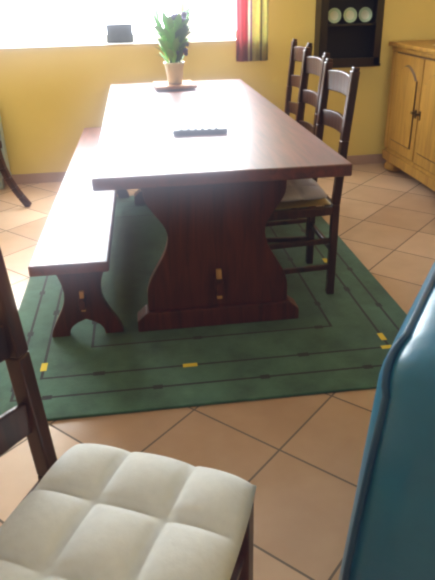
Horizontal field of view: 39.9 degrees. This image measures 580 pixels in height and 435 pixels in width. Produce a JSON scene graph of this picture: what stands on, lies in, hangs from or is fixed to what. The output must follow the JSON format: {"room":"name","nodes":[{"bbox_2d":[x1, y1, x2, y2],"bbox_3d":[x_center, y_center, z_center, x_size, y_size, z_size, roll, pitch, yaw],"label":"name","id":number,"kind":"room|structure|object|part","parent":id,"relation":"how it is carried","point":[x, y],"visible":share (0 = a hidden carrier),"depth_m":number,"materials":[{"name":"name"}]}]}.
{"room":"dining room","nodes":[
{"label":"dining room","id":0,"kind":"room"},
{"bbox_2d":[0,163,434,579],"bbox_3d":[-0.321,0.860,1.335,5.960,0.100,8.370,-5,27,-6],"label":"floor","id":1,"kind":"structure","parent":0,"point":[303,455],"depth_m":2.00,"materials":[{"name":"tile"}]},
{"bbox_2d":[0,116,10,188],"bbox_3d":[-2.009,-1.034,4.409,0.875,0.635,0.100,-5,27,-6],"label":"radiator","id":2,"kind":"object","parent":1,"relation":"on","point":[3,149],"visible":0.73,"depth_m":4.46,"materials":[{"name":"grey metal"}]},
{"bbox_2d":[0,140,31,206],"bbox_3d":[-1.744,-0.914,3.754,0.755,1.006,0.678,4,27,12],"label":"wooden armchair","id":3,"kind":"object","parent":1,"relation":"on","point":[9,180],"visible":1,"depth_m":4.06,"materials":[{"name":"brown wood"}]},
{"bbox_2d":[0,248,253,579],"bbox_3d":[-0.235,0.410,0.987,0.487,1.012,0.458,7,28,17],"label":"dining chair","id":4,"kind":"object","parent":1,"relation":"on","point":[28,419],"visible":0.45,"depth_m":1.12,"materials":[{"name":"brown wood"}]},
{"bbox_2d":[0,443,256,579],"bbox_3d":[-0.174,0.421,0.970,0.400,0.081,0.450,7,28,17],"label":"seat cushion","id":5,"kind":"object","parent":4,"relation":"on","point":[100,512],"visible":1,"depth_m":0.99,"materials":[{"name":"beige fabric"}]},
{"bbox_2d":[0,196,406,420],"bbox_3d":[-0.118,-0.151,3.235,1.730,0.012,2.500,-5,27,-6],"label":"area rug","id":6,"kind":"object","parent":1,"relation":"on","point":[340,341],"visible":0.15,"depth_m":2.46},
{"bbox_2d":[28,127,128,336],"bbox_3d":[-0.670,-0.435,3.322,0.299,0.442,2.470,-4,27,-5],"label":"bench","id":7,"kind":"object","parent":6,"relation":"on","point":[74,244],"visible":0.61,"depth_m":2.49,"materials":[{"name":"brown wood"}]},
{"bbox_2d":[92,79,352,331],"bbox_3d":[-0.120,-0.587,3.256,0.900,0.747,2.360,-5,27,-6],"label":"dining table","id":8,"kind":"object","parent":6,"relation":"on","point":[214,197],"visible":0.99,"depth_m":2.48,"materials":[{"name":"brown wood"}]},
{"bbox_2d":[152,80,197,90],"bbox_3d":[-0.277,-1.309,3.844,0.260,0.030,0.260,-6,27,-10],"label":"wooden trivet","id":9,"kind":"object","parent":8,"relation":"on","point":[186,84],"visible":0.98,"depth_m":3.75,"materials":[{"name":"brown wood"}]},
{"bbox_2d":[141,0,201,83],"bbox_3d":[-0.270,-1.535,3.711,0.416,0.490,0.376,-5,27,-6],"label":"potted plant","id":10,"kind":"object","parent":9,"relation":"on","point":[173,43],"visible":1,"depth_m":3.66,"materials":[{"name":"green plant"}]},
{"bbox_3d":[-0.272,-1.375,3.795,0.132,0.128,0.132,-5,27,-6],"label":"flower pot","id":11,"kind":"part","parent":10,"relation":"part of","materials":[{"name":"beige ceramic"}]},
{"bbox_2d":[173,127,227,134],"bbox_3d":[-0.075,-0.686,2.584,0.235,0.022,0.050,-4,26,-4],"label":"remote control","id":12,"kind":"object","parent":8,"relation":"on","point":[209,130],"visible":1,"depth_m":2.56,"materials":[{"name":"black plastic"}]},
{"bbox_2d":[266,47,329,235],"bbox_3d":[0.309,-0.784,3.334,0.487,1.012,0.458,-5,27,-6],"label":"dining chair","id":13,"kind":"object","parent":6,"relation":"on","point":[314,65],"visible":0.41,"depth_m":3.31,"materials":[{"name":"brown wood"}]},
{"bbox_2d":[284,39,312,120],"bbox_3d":[0.317,-1.081,3.931,0.487,1.012,0.458,-5,27,-6],"label":"dining chair","id":14,"kind":"object","parent":6,"relation":"on","point":[296,52],"visible":0.23,"depth_m":3.93,"materials":[{"name":"brown wood"}]},
{"bbox_2d":[266,58,359,293],"bbox_3d":[0.323,-0.503,2.767,0.487,1.012,0.458,-5,27,-6],"label":"dining chair","id":15,"kind":"object","parent":6,"relation":"on","point":[343,82],"visible":0.56,"depth_m":2.69,"materials":[{"name":"brown wood"}]},
{"bbox_3d":[0.300,-0.442,2.793,0.376,0.008,0.390,-5,27,-6],"label":"rush seat","id":16,"kind":"part","parent":15,"relation":"part of","materials":[{"name":"beige wicker"}]},
{"bbox_2d":[281,178,327,201],"bbox_3d":[0.279,-0.478,2.772,0.385,0.050,0.400,-5,27,-6],"label":"seat cushion","id":17,"kind":"object","parent":15,"relation":"on","point":[297,189],"visible":0.3,"depth_m":2.64,"materials":[{"name":"beige fabric"}]},
{"bbox_2d":[338,261,434,579],"bbox_3d":[1.269,0.431,1.012,1.937,0.879,0.955,12,30,25],"label":"leather sofa","id":18,"kind":"object","parent":1,"relation":"on","point":[391,534],"visible":1,"depth_m":0.97,"materials":[{"name":"blue leather"}]},
{"bbox_2d":[382,40,434,190],"bbox_3d":[1.675,-0.970,3.737,0.547,0.950,2.140,-5,27,-6],"label":"sideboard","id":19,"kind":"object","parent":1,"relation":"on","point":[409,140],"visible":1,"depth_m":4.19,"materials":[{"name":"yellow wood"}]},
{"bbox_2d":[0,0,434,174],"bbox_3d":[-0.882,-2.095,4.334,5.960,2.550,0.300,-5,27,-6],"label":"wall","id":20,"kind":"structure","parent":0,"point":[49,95],"depth_m":4.50,"materials":[{"name":"paint"}]},
{"bbox_2d":[0,0,235,45],"bbox_3d":[-1.054,-2.422,4.238,2.750,1.270,0.060,-5,27,-6],"label":"window","id":21,"kind":"structure","parent":20,"relation":"in","point":[22,22],"depth_m":4.47,"materials":[{"name":"white glass"}]},
{"bbox_2d":[106,23,133,43],"bbox_3d":[-0.709,-1.862,4.353,0.190,0.130,0.079,-5,27,-6],"label":"picture frame","id":22,"kind":"object","parent":21,"relation":"on","point":[116,33],"visible":1,"depth_m":4.33,"materials":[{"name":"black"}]},
{"bbox_2d":[0,38,235,48],"bbox_3d":[-1.021,-1.798,4.397,2.746,0.008,0.212,-5,27,-6],"label":"window sill","id":23,"kind":"structure","parent":20,"relation":"attached to","point":[217,39],"depth_m":4.37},
{"bbox_2d":[3,154,386,184],"bbox_3d":[-0.833,-0.918,4.746,5.360,0.075,0.012,-5,27,-6],"label":"baseboard","id":24,"kind":"structure","parent":20,"relation":"attached to","point":[371,158],"depth_m":4.69,"materials":[{"name":"wood"}]},
{"bbox_2d":[236,0,268,61],"bbox_3d":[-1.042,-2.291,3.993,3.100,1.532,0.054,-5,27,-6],"label":"curtain","id":25,"kind":"object","parent":20,"relation":"hanging from","point":[252,16],"visible":1,"depth_m":4.38,"materials":[{"name":"fabric"}]},
{"bbox_2d":[314,0,384,67],"bbox_3d":[0.959,-2.071,4.357,0.500,0.843,0.176,-5,27,-6],"label":"display cabinet","id":26,"kind":"object","parent":20,"relation":"attached to","point":[350,31],"visible":0.83,"depth_m":4.44,"materials":[{"name":"brown wood"}]}
]}

